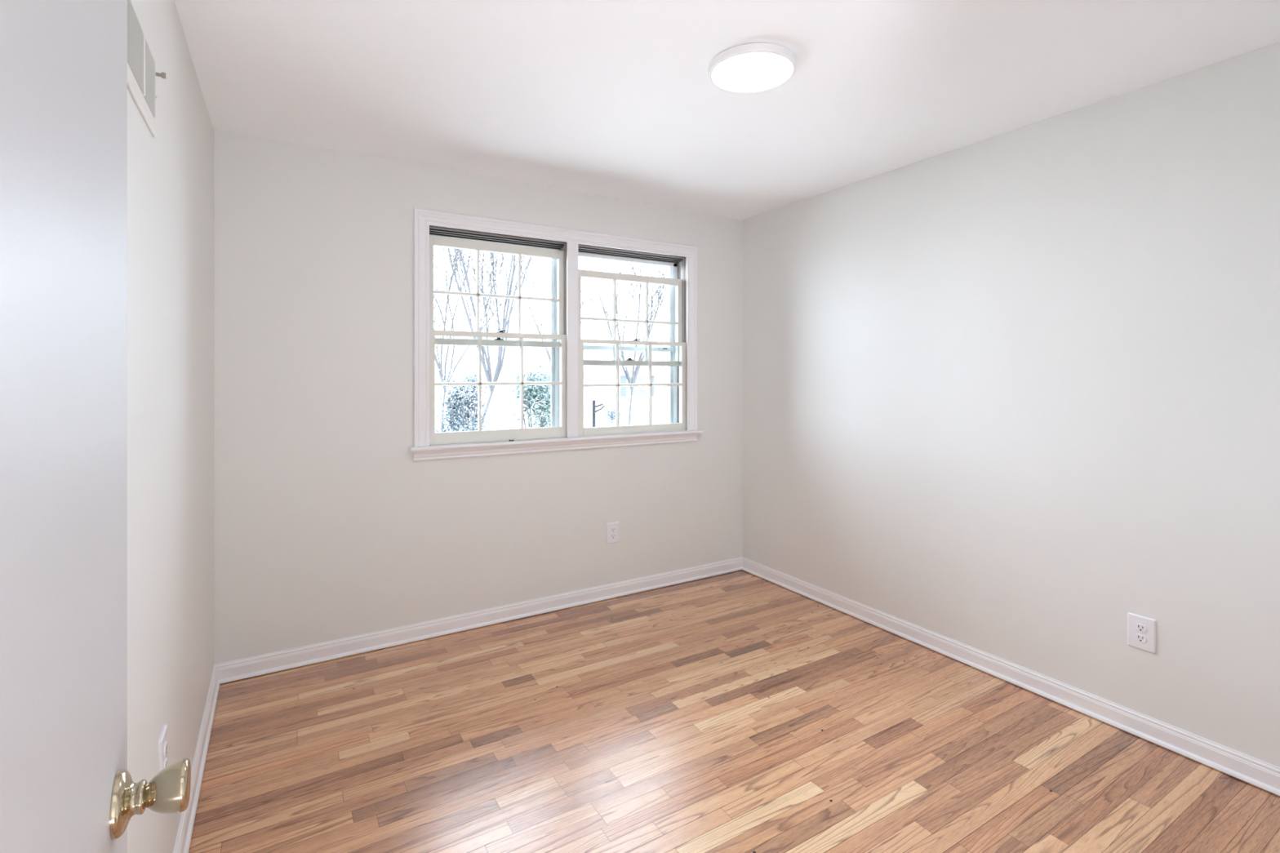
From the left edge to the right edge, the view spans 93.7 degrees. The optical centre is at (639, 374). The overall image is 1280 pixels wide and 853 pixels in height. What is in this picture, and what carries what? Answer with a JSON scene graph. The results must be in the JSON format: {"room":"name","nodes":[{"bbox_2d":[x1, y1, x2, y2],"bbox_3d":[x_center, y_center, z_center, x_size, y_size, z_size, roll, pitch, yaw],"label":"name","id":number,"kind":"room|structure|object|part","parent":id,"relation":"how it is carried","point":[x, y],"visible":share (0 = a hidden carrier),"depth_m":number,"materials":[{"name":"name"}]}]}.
{"room":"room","nodes":[
{"label":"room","id":0,"kind":"room"},
{"bbox_2d":[127,0,214,852],"bbox_3d":[-0.794,0.161,0.718,0.140,2.500,4.400,0,0,-31],"label":"wall","id":1,"kind":"structure","parent":0,"point":[171,175],"depth_m":1.53,"materials":[{"name":"beige paint"}]},
{"bbox_2d":[127,0,165,137],"bbox_3d":[-0.987,-0.620,1.197,0.024,0.180,0.356,0,0,-31],"label":"air vent","id":2,"kind":"object","parent":1,"relation":"in","point":[142,73],"visible":0.84,"depth_m":1.19,"materials":[{"name":"metal"}]},
{"bbox_3d":[-1.072,-0.669,1.342,0.020,0.013,0.004,0,0,-31],"label":"damper lever","id":3,"kind":"part","parent":2,"relation":"part of","materials":[{"name":"metal"}]},
{"bbox_2d":[158,724,167,772],"bbox_3d":[-1.141,0.921,1.439,0.010,0.125,0.086,0,0,-31],"label":"wall outlet","id":4,"kind":"object","parent":1,"relation":"attached to","point":[162,743],"visible":0.74,"depth_m":1.42,"materials":[{"name":"white plastic"}]},
{"bbox_2d":[164,758,167,768],"bbox_3d":[-1.139,0.941,1.441,0.004,0.028,0.034,0,0,-31],"label":"receptacle","id":5,"kind":"object","parent":4,"relation":"attached to","point":[165,759],"depth_m":1.44,"materials":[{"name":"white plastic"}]},
{"bbox_2d":[164,742,167,758],"bbox_3d":[-1.139,0.901,1.441,0.004,0.028,0.034,0,0,-31],"label":"receptacle","id":6,"kind":"object","parent":4,"relation":"attached to","point":[165,743],"depth_m":1.44,"materials":[{"name":"white plastic"}]},
{"bbox_2d":[173,664,220,852],"bbox_3d":[-1.060,1.316,1.317,0.022,0.082,3.100,0,0,-31],"label":"baseboard","id":7,"kind":"structure","parent":1,"relation":"attached to","point":[184,837],"depth_m":2.00,"materials":[{"name":"white wood"}]},
{"bbox_2d":[214,128,742,664],"bbox_3d":[-0.629,0.166,3.504,3.260,2.490,0.200,0,0,-31],"label":"wall","id":8,"kind":"structure","parent":0,"point":[328,527],"depth_m":2.98,"materials":[{"name":"beige paint"}]},
{"bbox_2d":[215,556,742,684],"bbox_3d":[-0.572,1.316,3.408,3.020,0.082,0.022,0,0,-31],"label":"baseboard","id":9,"kind":"structure","parent":8,"relation":"attached to","point":[238,669],"depth_m":3.15,"materials":[{"name":"white wood"}]},
{"bbox_2d":[429,225,566,444],"bbox_3d":[-0.796,-0.204,3.376,0.792,1.161,0.142,0,0,-31],"label":"window","id":10,"kind":"structure","parent":8,"relation":"in","point":[442,237],"depth_m":3.37,"materials":[{"name":"white wood"}]},
{"bbox_3d":[-0.796,-0.446,3.375,0.784,0.574,0.032,0,0,-31],"label":"sash","id":11,"kind":"part","parent":10,"relation":"part of","materials":[{"name":"white wood"}]},
{"bbox_3d":[-0.774,0.069,3.339,0.784,0.601,0.032,0,0,-31],"label":"sash","id":12,"kind":"part","parent":10,"relation":"part of","materials":[{"name":"white wood"}]},
{"bbox_2d":[413,208,697,447],"bbox_3d":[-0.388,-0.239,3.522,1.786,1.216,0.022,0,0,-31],"label":"trim","id":13,"kind":"structure","parent":8,"relation":"attached to","point":[423,218],"depth_m":3.40,"materials":[{"name":"white wood"}]},
{"bbox_2d":[408,430,702,461],"bbox_3d":[-0.388,0.406,3.522,1.828,0.074,0.078,0,0,-31],"label":"window sill","id":14,"kind":"structure","parent":8,"relation":"attached to","point":[430,452],"depth_m":3.41,"materials":[{"name":"white wood"}]},
{"bbox_2d":[606,521,618,543],"bbox_3d":[-0.165,0.967,3.661,0.086,0.125,0.010,0,0,-31],"label":"wall outlet","id":15,"kind":"object","parent":8,"relation":"attached to","point":[612,528],"visible":1,"depth_m":3.66,"materials":[{"name":"white plastic"}]},
{"bbox_2d":[610,533,615,538],"bbox_3d":[-0.163,0.987,3.658,0.034,0.028,0.004,0,0,-31],"label":"receptacle","id":16,"kind":"object","parent":15,"relation":"attached to","point":[612,535],"depth_m":3.66,"materials":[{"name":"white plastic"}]},
{"bbox_2d":[610,527,615,532],"bbox_3d":[-0.163,0.947,3.658,0.034,0.028,0.004,0,0,-31],"label":"receptacle","id":17,"kind":"object","parent":15,"relation":"attached to","point":[612,529],"depth_m":3.66,"materials":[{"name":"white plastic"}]},
{"bbox_2d":[577,244,685,436],"bbox_3d":[-0.064,-0.204,3.818,0.798,1.161,0.142,0,0,-31],"label":"window","id":18,"kind":"structure","parent":8,"relation":"in","point":[677,349],"depth_m":3.83,"materials":[{"name":"white wood"}]},
{"bbox_3d":[-0.064,-0.344,3.817,0.790,0.579,0.032,0,0,-31],"label":"sash","id":19,"kind":"part","parent":18,"relation":"part of","materials":[{"name":"white wood"}]},
{"bbox_3d":[-0.042,0.082,3.781,0.790,0.586,0.032,0,0,-31],"label":"sash","id":20,"kind":"part","parent":18,"relation":"part of","materials":[{"name":"white wood"}]},
{"bbox_2d":[666,266,669,423],"bbox_3d":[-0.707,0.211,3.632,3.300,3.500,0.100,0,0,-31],"label":"window frame","id":21,"kind":"structure","parent":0,"point":[668,268],"depth_m":4.22,"materials":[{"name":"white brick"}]},
{"bbox_2d":[173,0,1279,220],"bbox_3d":[0.530,-1.139,1.563,3.280,0.120,4.720,0,0,-31],"label":"ceiling","id":22,"kind":"structure","parent":0,"point":[616,99],"depth_m":2.19,"materials":[{"name":"white paint"}]},
{"bbox_2d":[708,42,795,93],"bbox_3d":[0.391,-1.063,2.096,0.300,0.030,0.300,0,0,-31],"label":"ceiling light","id":23,"kind":"object","parent":22,"relation":"in","point":[757,67],"visible":1,"depth_m":2.06,"materials":[{"name":"white plastic"}]},
{"bbox_2d":[188,569,1279,852],"bbox_3d":[0.568,1.391,1.499,3.280,0.061,4.570,0,0,-31],"label":"floor","id":24,"kind":"structure","parent":0,"point":[741,711],"depth_m":2.15,"materials":[{"name":"brown wood"}]},
{"bbox_2d":[742,41,1279,768],"bbox_3d":[1.903,0.166,2.345,0.120,2.490,4.400,0,0,-31],"label":"wall","id":25,"kind":"structure","parent":0,"point":[1013,396],"depth_m":2.50,"materials":[{"name":"beige paint"}]},
{"bbox_2d":[742,556,1279,795],"bbox_3d":[1.506,1.316,2.865,0.022,0.082,3.100,0,0,-31],"label":"baseboard","id":26,"kind":"structure","parent":25,"relation":"attached to","point":[1260,774],"depth_m":2.49,"materials":[{"name":"white wood"}]},
{"bbox_2d":[1127,612,1155,653],"bbox_3d":[1.882,0.971,2.254,0.010,0.125,0.086,0,0,-31],"label":"wall outlet","id":27,"kind":"object","parent":25,"relation":"attached to","point":[1141,630],"visible":1,"depth_m":2.25,"materials":[{"name":"white plastic"}]},
{"bbox_2d":[1135,633,1146,643],"bbox_3d":[1.879,0.991,2.252,0.004,0.028,0.034,0,0,-31],"label":"receptacle","id":28,"kind":"object","parent":27,"relation":"attached to","point":[1140,637],"depth_m":2.25,"materials":[{"name":"white plastic"}]},
{"bbox_2d":[1135,622,1146,632],"bbox_3d":[1.879,0.951,2.252,0.004,0.028,0.034,0,0,-31],"label":"receptacle","id":29,"kind":"object","parent":27,"relation":"attached to","point":[1140,627],"depth_m":2.25,"materials":[{"name":"white plastic"}]},
{"bbox_3d":[1.053,0.141,0.714,3.020,2.440,0.115,0,0,-31],"label":"wall","id":30,"kind":"structure","parent":0,"visible":0},
{"bbox_2d":[0,0,191,852],"bbox_3d":[-0.372,0.338,0.379,0.097,2.023,0.758,0,0,-33],"label":"door","id":31,"kind":"structure","parent":30,"relation":"in","point":[67,785],"depth_m":0.46,"materials":[{"name":"white wood"}]},
{"bbox_3d":[-0.513,0.451,0.653,0.038,0.051,0.051,0,0,-33],"label":"knob","id":32,"kind":"part","parent":31,"relation":"part of","materials":[{"name":"gold metal"}]},
{"label":"outside","id":33,"kind":"structure","parent":0,"visible":0},
{"bbox_2d":[435,385,666,432],"bbox_3d":[-16.125,2.111,64.987,160.000,0.120,120.900,0,0,-31],"label":"ground","id":34,"kind":"structure","parent":33,"point":[498,424],"depth_m":26.97,"materials":[{"name":"white snow"}]},
{"bbox_2d":[435,353,495,432],"bbox_3d":[-2.791,0.889,9.510,1.188,2.453,1.220,0,0,-31],"label":"evergreen shrub","id":35,"kind":"object","parent":34,"relation":"on","point":[453,411],"visible":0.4,"depth_m":9.46,"materials":[{"name":"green plant"}]},
{"bbox_2d":[438,247,537,423],"bbox_3d":[-3.702,-2.885,14.315,4.720,10.201,4.780,0,0,-9],"label":"bare tree","id":36,"kind":"object","parent":34,"relation":"on","point":[487,371],"visible":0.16,"depth_m":13.89,"materials":[{"name":"grey plant"}]},
{"bbox_2d":[433,247,542,430],"bbox_3d":[-6.076,-2.932,18.876,10.147,10.288,4.545,0,0,9],"label":"bare tree","id":37,"kind":"object","parent":34,"relation":"on","point":[439,363],"visible":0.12,"depth_m":18.70,"materials":[{"name":"grey plant"}]},
{"bbox_2d":[506,351,551,428],"bbox_3d":[-1.497,0.896,8.998,1.171,2.462,1.213,0,0,38],"label":"evergreen shrub","id":38,"kind":"object","parent":34,"relation":"on","point":[531,393],"visible":0.32,"depth_m":8.84,"materials":[{"name":"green plant"}]},
{"bbox_2d":[486,252,628,364],"bbox_3d":[-4.613,-4.347,26.386,6.998,13.121,7.880,0,0,16],"label":"bare tree","id":39,"kind":"object","parent":34,"relation":"on","point":[531,271],"visible":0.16,"depth_m":26.91,"materials":[{"name":"grey plant"}]},
{"bbox_2d":[481,337,666,419],"bbox_3d":[-0.867,0.191,32.820,15.200,4.240,8.900,0,0,-17],"label":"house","id":40,"kind":"structure","parent":34,"relation":"on","point":[501,397],"depth_m":29.52,"materials":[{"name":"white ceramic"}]},
{"bbox_2d":[516,375,519,396],"bbox_3d":[-5.645,0.586,28.216,0.320,1.050,0.050,0,0,-17],"label":"shutter","id":41,"kind":"object","parent":40,"relation":"hanging from","point":[517,379],"depth_m":28.17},
{"bbox_2d":[620,375,626,396],"bbox_3d":[-0.818,0.586,29.701,0.320,1.050,0.050,0,0,-17],"label":"shutter","id":42,"kind":"object","parent":40,"relation":"hanging from","point":[623,378],"depth_m":29.67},
{"bbox_3d":[-0.123,0.586,29.891,0.840,0.890,0.015,0,0,-17],"label":"pane","id":43,"kind":"part","parent":40,"relation":"part of","materials":[{"name":"glass"}]},
{"bbox_2d":[652,375,654,396],"bbox_3d":[0.558,0.586,30.125,0.320,1.050,0.050,0,0,-17],"label":"shutter","id":44,"kind":"object","parent":40,"relation":"hanging from","point":[653,376],"depth_m":30.14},
{"bbox_2d":[592,400,604,426],"bbox_3d":[-0.757,1.351,11.010,0.232,1.760,0.056,0,0,-6],"label":"post","id":45,"kind":"object","parent":34,"relation":"on","point":[594,411],"visible":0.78,"depth_m":10.98,"materials":[{"name":"grey metal"}]},
{"bbox_2d":[595,400,627,423],"bbox_3d":[-1.236,1.624,26.033,1.440,0.955,1.137,0,0,5],"label":"shrub","id":46,"kind":"object","parent":34,"relation":"on","point":[611,415],"visible":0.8,"depth_m":25.90,"materials":[{"name":"white plant"}]},
{"bbox_2d":[577,256,666,425],"bbox_3d":[-0.487,-1.682,17.053,4.566,7.789,4.452,0,0,-44],"label":"bare tree","id":47,"kind":"object","parent":34,"relation":"on","point":[634,372],"visible":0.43,"depth_m":16.97,"materials":[{"name":"grey plant"}]},
{"bbox_2d":[645,265,666,326],"bbox_3d":[2.736,-2.499,25.116,5.356,9.425,4.601,0,0,-31],"label":"bare tree","id":48,"kind":"object","parent":34,"relation":"on","point":[664,304],"visible":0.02,"depth_m":24.81,"materials":[{"name":"grey plant"}]}
]}

